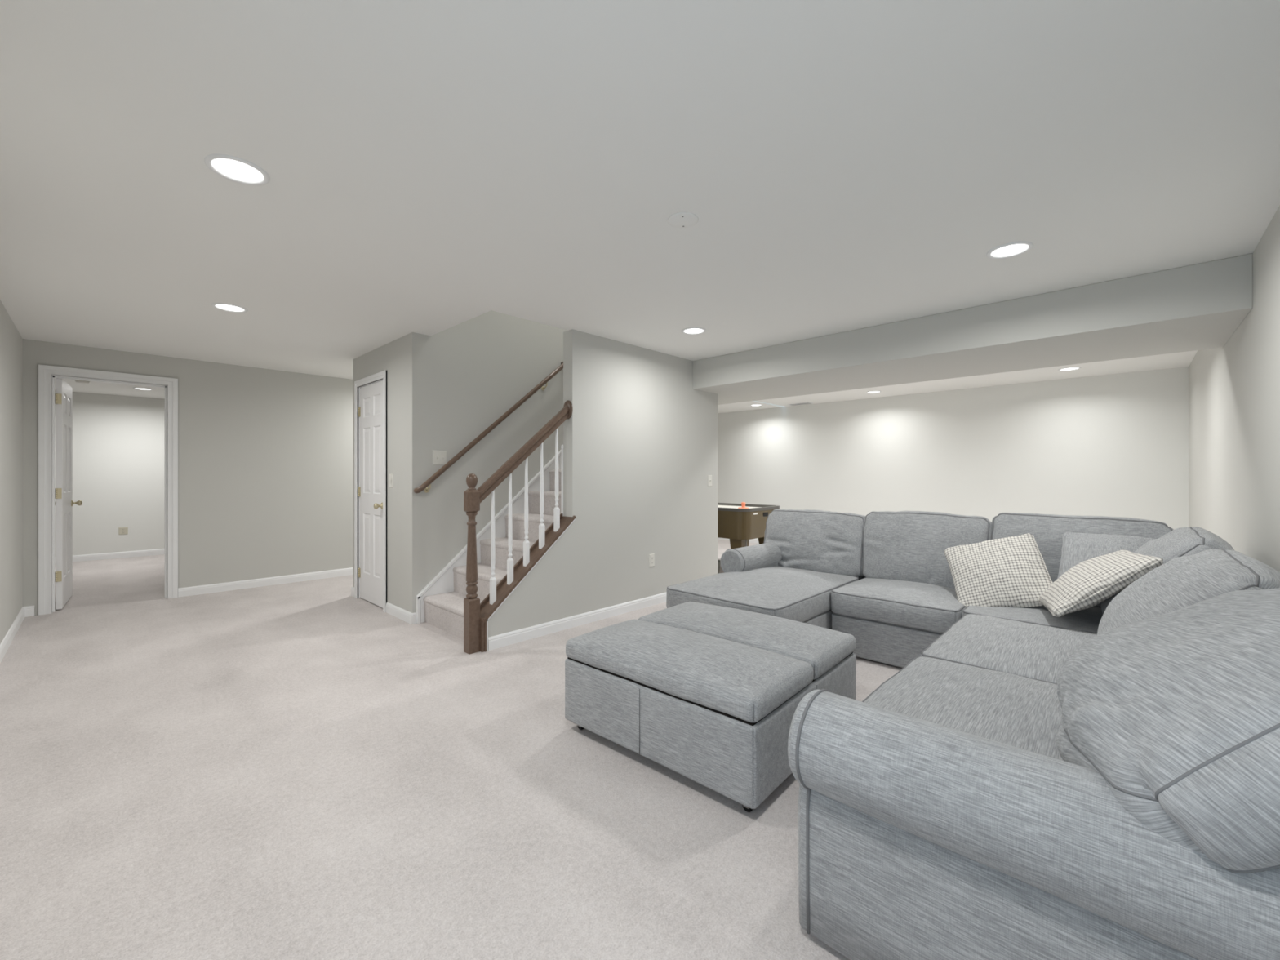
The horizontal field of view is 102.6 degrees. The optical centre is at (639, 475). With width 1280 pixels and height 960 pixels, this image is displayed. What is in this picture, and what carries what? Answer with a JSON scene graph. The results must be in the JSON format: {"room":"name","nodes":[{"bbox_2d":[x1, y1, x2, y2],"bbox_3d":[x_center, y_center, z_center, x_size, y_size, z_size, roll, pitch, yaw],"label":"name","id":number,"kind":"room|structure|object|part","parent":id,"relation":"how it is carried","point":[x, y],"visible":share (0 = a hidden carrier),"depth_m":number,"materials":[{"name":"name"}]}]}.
{"room":"leisure room","nodes":[
{"label":"leisure room","id":0,"kind":"room"},
{"bbox_2d":[0,299,22,644],"bbox_3d":[-2.569,0.022,1.738,7.320,2.335,0.120,0,0,44],"label":"wall","id":1,"kind":"structure","parent":0,"point":[11,340],"depth_m":3.71,"materials":[{"name":"grey paint"}]},
{"bbox_2d":[0,606,25,662],"bbox_3d":[-2.596,1.147,1.856,7.120,0.086,0.014,0,0,44],"label":"baseboard","id":2,"kind":"structure","parent":1,"relation":"attached to","point":[5,644],"depth_m":3.67,"materials":[{"name":"white paint"}]},
{"bbox_2d":[54,390,164,556],"bbox_3d":[-7.206,0.022,7.746,0.120,2.335,5.100,0,0,44],"label":"wall","id":3,"kind":"structure","parent":0,"point":[118,442],"depth_m":7.35,"materials":[{"name":"white paint"}]},
{"bbox_2d":[54,548,164,563],"bbox_3d":[-7.261,1.147,7.591,0.014,0.086,4.200,0,0,44],"label":"baseboard","id":4,"kind":"structure","parent":3,"relation":"attached to","point":[161,551],"depth_m":7.34,"materials":[{"name":"white paint"}]},
{"bbox_2d":[118,526,128,534],"bbox_3d":[-7.450,0.802,7.396,0.009,0.105,0.095,0,0,44],"label":"power outlet","id":5,"kind":"object","parent":3,"relation":"attached to","point":[122,531],"visible":1,"depth_m":7.39,"materials":[{"name":"beige plastic"}]},
{"bbox_2d":[22,338,353,615],"bbox_3d":[-2.785,0.022,6.911,0.120,2.335,9.620,0,0,44],"label":"wall","id":6,"kind":"structure","parent":0,"point":[265,456],"depth_m":5.38,"materials":[{"name":"grey paint"}]},
{"bbox_2d":[38,364,177,615],"bbox_3d":[-5.104,0.125,4.959,0.828,2.130,0.883,0,0,44],"label":"door","id":7,"kind":"structure","parent":6,"relation":"in","point":[47,398],"depth_m":4.55,"materials":[{"name":"white paint"}]},
{"bbox_3d":[-5.254,-0.654,4.666,0.035,0.183,0.198,0,0,-43],"label":"panel","id":8,"kind":"part","parent":7,"relation":"part of","materials":[{"name":"white paint"}]},
{"bbox_3d":[-5.254,-0.150,4.666,0.035,0.621,0.198,0,0,-43],"label":"panel","id":9,"kind":"part","parent":7,"relation":"part of","materials":[{"name":"white paint"}]},
{"bbox_3d":[-5.254,0.638,4.666,0.035,0.570,0.198,0,0,-43],"label":"panel","id":10,"kind":"part","parent":7,"relation":"part of","materials":[{"name":"white paint"}]},
{"bbox_3d":[-5.454,-0.654,4.880,0.035,0.183,0.198,0,0,-43],"label":"panel","id":11,"kind":"part","parent":7,"relation":"part of","materials":[{"name":"white paint"}]},
{"bbox_3d":[-5.454,-0.150,4.880,0.035,0.621,0.198,0,0,-43],"label":"panel","id":12,"kind":"part","parent":7,"relation":"part of","materials":[{"name":"white paint"}]},
{"bbox_3d":[-5.454,0.638,4.880,0.035,0.570,0.198,0,0,-43],"label":"panel","id":13,"kind":"part","parent":7,"relation":"part of","materials":[{"name":"white paint"}]},
{"bbox_3d":[-5.516,0.273,5.025,0.072,0.061,0.062,0,0,-43],"label":"knob","id":14,"kind":"part","parent":7,"relation":"part of","materials":[{"name":"gold metal"}]},
{"bbox_2d":[23,567,353,617],"bbox_3d":[-2.299,1.147,7.325,0.014,0.086,8.350,0,0,44],"label":"baseboard","id":15,"kind":"structure","parent":6,"relation":"attached to","point":[221,587],"depth_m":5.44,"materials":[{"name":"white paint"}]},
{"bbox_2d":[353,335,405,609],"bbox_3d":[-2.332,0.022,4.669,1.275,2.335,0.115,0,0,44],"label":"wall","id":16,"kind":"structure","parent":0,"point":[390,357],"depth_m":4.35,"materials":[{"name":"grey paint"}]},
{"bbox_2d":[354,370,386,612],"bbox_3d":[-2.466,0.140,4.750,0.782,2.101,0.181,0,0,44],"label":"door","id":17,"kind":"structure","parent":16,"relation":"in","point":[370,392],"depth_m":4.75,"materials":[{"name":"white paint"}]},
{"bbox_3d":[-2.561,-0.639,4.840,0.177,0.182,0.035,0,0,44],"label":"panel","id":18,"kind":"part","parent":17,"relation":"part of","materials":[{"name":"white paint"}]},
{"bbox_3d":[-2.561,-0.139,4.840,0.177,0.616,0.035,0,0,44],"label":"panel","id":19,"kind":"part","parent":17,"relation":"part of","materials":[{"name":"white paint"}]},
{"bbox_3d":[-2.561,0.643,4.840,0.177,0.565,0.035,0,0,44],"label":"panel","id":20,"kind":"part","parent":17,"relation":"part of","materials":[{"name":"white paint"}]},
{"bbox_3d":[-2.372,-0.639,4.660,0.177,0.182,0.035,0,0,44],"label":"panel","id":21,"kind":"part","parent":17,"relation":"part of","materials":[{"name":"white paint"}]},
{"bbox_3d":[-2.372,-0.139,4.660,0.177,0.616,0.035,0,0,44],"label":"panel","id":22,"kind":"part","parent":17,"relation":"part of","materials":[{"name":"white paint"}]},
{"bbox_3d":[-2.372,0.643,4.660,0.177,0.565,0.035,0,0,44],"label":"panel","id":23,"kind":"part","parent":17,"relation":"part of","materials":[{"name":"white paint"}]},
{"bbox_3d":[-2.313,0.273,4.530,0.062,0.061,0.072,0,0,44],"label":"knob","id":24,"kind":"part","parent":17,"relation":"part of","materials":[{"name":"gold metal"}]},
{"bbox_2d":[389,474,393,487],"bbox_3d":[-2.135,0.047,4.395,0.072,0.116,0.010,0,0,44],"label":"light switch","id":25,"kind":"object","parent":16,"relation":"attached to","point":[391,476],"visible":1,"depth_m":4.38,"materials":[{"name":"white plastic"}]},
{"bbox_2d":[0,539,902,959],"bbox_3d":[-1.524,1.250,5.726,11.500,0.120,10.000,0,0,44],"label":"floor","id":26,"kind":"structure","parent":0,"point":[308,770],"depth_m":1.87,"materials":[{"name":"carpet"}]},
{"bbox_2d":[423,469,560,639],"bbox_3d":[-0.580,0.152,4.775,0.838,2.075,2.522,0,0,44],"label":"staircase","id":27,"kind":"structure","parent":26,"relation":"on","point":[444,611],"depth_m":4.25,"materials":[{"name":"carpet"}]},
{"bbox_2d":[463,400,576,654],"bbox_3d":[-0.862,0.299,3.756,0.155,1.782,0.893,0,0,44],"label":"stair railing","id":28,"kind":"object","parent":26,"relation":"on","point":[477,615],"visible":1,"depth_m":3.63,"materials":[{"name":"brown wood"}]},
{"bbox_3d":[-1.135,0.719,3.461,0.079,0.942,0.079,0,0,44],"label":"newel post","id":29,"kind":"part","parent":28,"relation":"part of","materials":[{"name":"brown wood"}]},
{"bbox_3d":[-0.843,-0.177,3.768,0.062,0.768,0.787,0,0,44],"label":"handrail","id":30,"kind":"part","parent":28,"relation":"part of","materials":[{"name":"brown wood"}]},
{"bbox_2d":[564,601,856,812],"bbox_3d":[0.345,0.954,2.440,1.017,0.472,1.009,0,0,42],"label":"storage ottoman","id":31,"kind":"object","parent":26,"relation":"on","point":[711,695],"visible":0.99,"depth_m":2.07,"materials":[{"name":"grey fabric"}]},
{"bbox_3d":[0.179,0.787,2.252,1.013,0.138,0.506,0,0,42],"label":"lid","id":32,"kind":"part","parent":31,"relation":"part of","materials":[{"name":"grey fabric"}]},
{"bbox_3d":[0.512,0.787,2.627,1.014,0.137,0.506,0,0,42],"label":"lid","id":33,"kind":"part","parent":31,"relation":"part of","materials":[{"name":"grey fabric"}]},
{"bbox_2d":[717,560,720,573],"bbox_3d":[0.805,1.101,6.101,0.244,0.178,0.250,0,0,44],"label":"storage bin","id":34,"kind":"object","parent":26,"relation":"on","point":[718,561],"visible":0.06,"depth_m":6.08,"materials":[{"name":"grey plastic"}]},
{"bbox_2d":[717,502,779,548],"bbox_3d":[0.725,0.786,6.844,2.128,0.808,0.888,0,0,44],"label":"table","id":35,"kind":"object","parent":26,"relation":"on","point":[740,526],"visible":0.3,"depth_m":5.96,"materials":[{"name":"brown laminate"}]},
{"bbox_3d":[1.163,0.963,5.999,0.169,0.455,0.169,0,0,44],"label":"leg","id":36,"kind":"part","parent":35,"relation":"part of","materials":[{"name":"brown laminate"}]},
{"bbox_2d":[737,502,748,508],"bbox_3d":[1.238,0.367,6.136,0.130,0.090,0.130,0,0,44],"label":"mallet","id":37,"kind":"object","parent":35,"relation":"on","point":[743,506],"visible":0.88,"depth_m":6.12,"materials":[{"name":"red plastic"}]},
{"bbox_3d":[0.725,0.400,6.844,2.128,0.035,0.888,0,0,44],"label":"rail","id":38,"kind":"part","parent":35,"relation":"part of","materials":[{"name":"grey laminate"}]},
{"bbox_3d":[1.591,0.963,6.449,0.169,0.455,0.169,0,0,44],"label":"leg","id":39,"kind":"part","parent":35,"relation":"part of","materials":[{"name":"brown laminate"}]},
{"bbox_2d":[666,509,865,629],"bbox_3d":[1.061,0.723,3.868,0.930,0.867,1.781,0,0,44],"label":"sofa section","id":40,"kind":"object","parent":26,"relation":"on","point":[804,555],"visible":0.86,"depth_m":3.90,"materials":[{"name":"grey fabric"}]},
{"bbox_3d":[1.058,0.861,4.313,0.213,0.578,1.050,0,0,44],"label":"arm","id":41,"kind":"part","parent":40,"relation":"part of"},
{"bbox_2d":[666,565,858,622],"bbox_3d":[0.913,0.817,3.699,0.890,0.206,1.325,0,0,44],"label":"cushion","id":42,"kind":"object","parent":40,"relation":"on","point":[801,593],"depth_m":3.41,"materials":[{"name":"grey fabric"}]},
{"bbox_2d":[764,509,865,579],"bbox_3d":[1.444,0.564,4.255,0.891,0.558,0.294,0,-11,44],"label":"cushion","id":43,"kind":"object","parent":40,"relation":"on","point":[815,540],"depth_m":4.11,"materials":[{"name":"grey fabric"}]},
{"bbox_2d":[831,511,991,667],"bbox_3d":[1.898,0.720,3.538,0.852,0.919,1.098,0,0,44],"label":"sofa section","id":44,"kind":"object","parent":26,"relation":"on","point":[906,599],"visible":0.78,"depth_m":3.39,"materials":[{"name":"grey fabric"}]},
{"bbox_2d":[831,577,965,633],"bbox_3d":[1.754,0.820,3.394,0.775,0.198,0.689,0,0,44],"label":"seat cushion","id":45,"kind":"object","parent":44,"relation":"on","point":[917,605],"depth_m":3.20,"materials":[{"name":"grey fabric"}]},
{"bbox_2d":[862,511,991,588],"bbox_3d":[2.039,0.545,3.686,0.851,0.567,0.291,0,-10,44],"label":"cushion","id":46,"kind":"object","parent":44,"relation":"on","point":[900,545],"depth_m":3.61,"materials":[{"name":"grey fabric"}]},
{"bbox_2d":[787,548,1279,959],"bbox_3d":[1.477,0.684,1.713,1.170,0.975,2.216,0,0,44],"label":"sofa section","id":47,"kind":"object","parent":26,"relation":"on","point":[1015,790],"visible":1,"depth_m":1.03,"materials":[{"name":"grey fabric"}]},
{"bbox_2d":[864,656,1063,760],"bbox_3d":[1.166,0.820,1.555,0.894,0.199,1.025,0,0,44],"label":"seat cushion","id":48,"kind":"object","parent":47,"relation":"on","point":[1019,709],"depth_m":1.67,"materials":[{"name":"grey fabric"}]},
{"bbox_2d":[920,613,1097,683],"bbox_3d":[1.827,0.819,2.249,0.891,0.202,0.938,0,0,44],"label":"seat cushion","id":49,"kind":"object","parent":47,"relation":"on","point":[1038,652],"depth_m":2.22,"materials":[{"name":"grey fabric"}]},
{"bbox_3d":[0.827,0.867,1.008,1.050,0.596,0.243,0,0,44],"label":"arm","id":50,"kind":"part","parent":47,"relation":"part of"},
{"bbox_2d":[1055,587,1279,870],"bbox_3d":[1.321,0.465,1.202,1.226,0.331,0.708,13,-55,-49],"label":"cushion","id":51,"kind":"object","parent":47,"relation":"on","point":[1167,725],"depth_m":0.89,"materials":[{"name":"grey fabric"}]},
{"bbox_2d":[1096,548,1279,635],"bbox_3d":[2.054,0.525,1.978,0.996,0.623,0.277,0,42,-46],"label":"cushion","id":52,"kind":"object","parent":47,"relation":"on","point":[1184,581],"depth_m":1.78,"materials":[{"name":"grey fabric"}]},
{"bbox_2d":[961,512,1235,633],"bbox_3d":[2.566,0.712,2.895,1.133,0.936,1.113,0,0,44],"label":"sofa section","id":53,"kind":"object","parent":26,"relation":"on","point":[1047,531],"visible":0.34,"depth_m":2.89,"materials":[{"name":"grey fabric"}]},
{"bbox_2d":[943,533,1053,608],"bbox_3d":[2.141,0.591,3.071,0.571,0.481,0.316,0,0,35],"label":"throw pillow","id":54,"kind":"object","parent":53,"relation":"on","point":[1011,571],"visible":0.9,"depth_m":3.01,"materials":[{"name":"fabric"}]},
{"bbox_2d":[961,605,1102,632],"bbox_3d":[2.357,0.829,2.837,0.908,0.182,0.691,0,0,44],"label":"seat cushion","id":55,"kind":"object","parent":53,"relation":"on","point":[1088,620],"depth_m":2.74,"materials":[{"name":"grey fabric"}]},
{"bbox_2d":[991,512,1173,607],"bbox_3d":[2.657,0.534,3.137,0.878,0.586,0.280,2,-10,44],"label":"cushion","id":56,"kind":"object","parent":53,"relation":"on","point":[1047,531],"depth_m":3.11,"materials":[{"name":"grey fabric"}]},
{"bbox_2d":[1039,549,1163,617],"bbox_3d":[2.301,0.545,2.608,0.399,0.346,0.547,0,0,30],"label":"throw pillow","id":57,"kind":"object","parent":53,"relation":"on","point":[1091,582],"visible":0.98,"depth_m":2.45,"materials":[{"name":"fabric"}]},
{"bbox_2d":[1057,532,1155,608],"bbox_3d":[2.545,0.518,2.792,0.431,0.372,0.350,0,0,44],"label":"throw pillow","id":58,"kind":"object","parent":53,"relation":"on","point":[1077,548],"visible":0.36,"depth_m":2.85,"materials":[{"name":"grey fabric"}]},
{"bbox_2d":[1100,526,1235,614],"bbox_3d":[2.636,0.506,2.624,0.815,0.601,0.255,0,38,-46],"label":"cushion","id":59,"kind":"object","parent":53,"relation":"on","point":[1169,544],"depth_m":2.41,"materials":[{"name":"grey fabric"}]},
{"bbox_2d":[405,310,567,613],"bbox_3d":[-0.633,-1.260,5.445,0.120,4.900,3.580,0,0,44],"label":"wall","id":60,"kind":"structure","parent":0,"point":[461,378],"depth_m":4.43,"materials":[{"name":"grey paint"}]},
{"bbox_2d":[432,450,446,465],"bbox_3d":[-1.661,-0.145,4.263,0.018,0.118,0.118,0,0,44],"label":"light switch","id":61,"kind":"object","parent":60,"relation":"attached to","point":[439,457],"visible":0.95,"depth_m":4.26,"materials":[{"name":"white plastic"}]},
{"bbox_2d":[416,449,560,623],"bbox_3d":[-0.912,0.003,5.041,0.032,2.374,2.550,0,0,44],"label":"trim","id":62,"kind":"structure","parent":60,"relation":"attached to","point":[443,582],"depth_m":4.52,"materials":[{"name":"white paint"}]},
{"bbox_2d":[413,361,563,493],"bbox_3d":[-1.268,-0.501,4.631,0.091,1.294,1.525,0,0,44],"label":"wall handrail","id":63,"kind":"object","parent":60,"relation":"attached to","point":[424,486],"visible":0.91,"depth_m":4.48,"materials":[{"name":"brown wood"}]},
{"bbox_2d":[488,328,717,637],"bbox_3d":[-0.151,0.022,4.504,0.115,2.335,2.720,0,0,44],"label":"wall","id":64,"kind":"structure","parent":0,"point":[640,443],"depth_m":4.45,"materials":[{"name":"grey paint"}]},
{"bbox_2d":[351,586,666,650],"bbox_3d":[-1.003,1.147,5.258,2.418,0.086,2.828,0,0,44],"label":"baseboard","id":65,"kind":"structure","parent":64,"relation":"attached to","point":[495,642],"depth_m":4.10,"materials":[{"name":"white paint"}]},
{"bbox_2d":[560,444,563,516],"bbox_3d":[-0.615,0.043,4.119,0.040,0.575,0.040,0,0,44],"label":"trim","id":66,"kind":"structure","parent":64,"relation":"attached to","point":[562,446],"depth_m":4.11,"materials":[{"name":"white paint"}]},
{"bbox_2d":[648,553,654,567],"bbox_3d":[0.110,0.778,4.689,0.009,0.116,0.072,0,0,44],"label":"power outlet","id":67,"kind":"object","parent":64,"relation":"attached to","point":[651,557],"visible":1,"depth_m":4.68,"materials":[{"name":"white plastic"}]},
{"bbox_2d":[707,475,711,486],"bbox_3d":[0.734,0.058,5.338,0.018,0.116,0.072,0,0,44],"label":"light switch","id":68,"kind":"object","parent":64,"relation":"attached to","point":[709,477],"visible":1,"depth_m":5.33,"materials":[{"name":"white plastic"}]},
{"bbox_2d":[0,0,1279,413],"bbox_3d":[-1.524,-1.270,5.726,11.500,0.250,10.000,0,0,44],"label":"ceiling","id":69,"kind":"structure","parent":0,"point":[433,166],"depth_m":1.86,"materials":[{"name":"white paint"}]},
{"bbox_2d":[75,379,89,383],"bbox_3d":[-6.705,-1.127,6.169,0.124,0.036,0.124,0,0,44],"label":"smoke detector","id":70,"kind":"object","parent":69,"relation":"attached to","point":[76,380],"visible":0.8,"depth_m":6.14,"materials":[{"name":"white plastic"}]},
{"bbox_2d":[133,387,153,390],"bbox_3d":[-6.582,-1.142,6.795,0.194,0.008,0.194,0,0,44],"label":"recessed light","id":71,"kind":"object","parent":69,"relation":"in","point":[140,388],"visible":1,"depth_m":6.79,"materials":[{"name":"white paint"}]},
{"bbox_2d":[211,302,248,312],"bbox_3d":[-2.799,-1.142,3.502,0.194,0.008,0.194,0,0,44],"label":"recessed light","id":72,"kind":"object","parent":69,"relation":"in","point":[222,306],"visible":1,"depth_m":3.49,"materials":[{"name":"white paint"}]},
{"bbox_2d":[204,153,270,185],"bbox_3d":[-1.508,-1.142,1.925,0.194,0.008,0.194,0,0,44],"label":"recessed light","id":73,"kind":"object","parent":69,"relation":"in","point":[235,169],"visible":1,"depth_m":1.92,"materials":[{"name":"white paint"}]},
{"bbox_2d":[667,212,697,227],"bbox_3d":[0.193,-1.141,2.301,0.136,0.009,0.136,0,0,44],"label":"cover plate","id":74,"kind":"object","parent":69,"relation":"attached to","point":[681,220],"visible":1,"depth_m":2.29,"materials":[{"name":"white paint"}]},
{"bbox_2d":[681,327,706,334],"bbox_3d":[0.426,-1.142,4.062,0.194,0.008,0.194,0,0,44],"label":"recessed light","id":75,"kind":"object","parent":69,"relation":"in","point":[689,331],"visible":1,"depth_m":4.06,"materials":[{"name":"white paint"}]},
{"bbox_2d":[787,402,812,405],"bbox_3d":[2.575,-1.139,8.224,0.360,0.011,0.150,0,0,44],"label":"ceiling vent","id":76,"kind":"object","parent":69,"relation":"in","point":[802,403],"visible":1,"depth_m":8.19,"materials":[{"name":"white metal"}]},
{"bbox_2d":[866,391,881,393],"bbox_3d":[3.213,-1.142,7.049,0.194,0.008,0.194,0,0,44],"label":"recessed light","id":77,"kind":"object","parent":69,"relation":"in","point":[868,392],"visible":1,"depth_m":7.06,"materials":[{"name":"white paint"}]},
{"bbox_2d":[693,253,1253,404],"bbox_3d":[0.941,-1.003,5.528,7.188,0.282,1.130,0,0,44],"label":"soffit","id":78,"kind":"structure","parent":69,"relation":"attached to","point":[1201,306],"depth_m":3.48,"materials":[{"name":"grey paint"}]},
{"bbox_2d":[986,241,1033,258],"bbox_3d":[1.878,-1.142,2.607,0.194,0.008,0.194,0,0,44],"label":"recessed light","id":79,"kind":"object","parent":69,"relation":"in","point":[1011,249],"visible":1,"depth_m":2.60,"materials":[{"name":"white paint"}]},
{"bbox_2d":[1057,366,1081,371],"bbox_3d":[4.619,-1.142,5.517,0.194,0.008,0.194,0,0,44],"label":"recessed light","id":80,"kind":"object","parent":69,"relation":"in","point":[1073,367],"visible":1,"depth_m":5.50,"materials":[{"name":"white paint"}]},
{"bbox_2d":[717,366,1188,538],"bbox_3d":[3.117,0.022,8.020,7.468,2.335,0.120,0,0,44],"label":"wall","id":81,"kind":"structure","parent":0,"point":[1113,445],"depth_m":6.66,"materials":[{"name":"white paint"}]},
{"bbox_2d":[717,537,759,543],"bbox_3d":[3.172,1.147,7.875,7.188,0.086,0.014,0,0,44],"label":"baseboard","id":82,"kind":"structure","parent":81,"relation":"attached to","point":[753,540],"depth_m":9.01,"materials":[{"name":"white paint"}]},
{"bbox_2d":[1188,205,1279,572],"bbox_3d":[2.949,0.022,2.336,0.120,2.335,8.590,0,0,44],"label":"wall","id":83,"kind":"structure","parent":0,"point":[1234,388],"depth_m":2.81,"materials":[{"name":"grey paint"}]}
]}

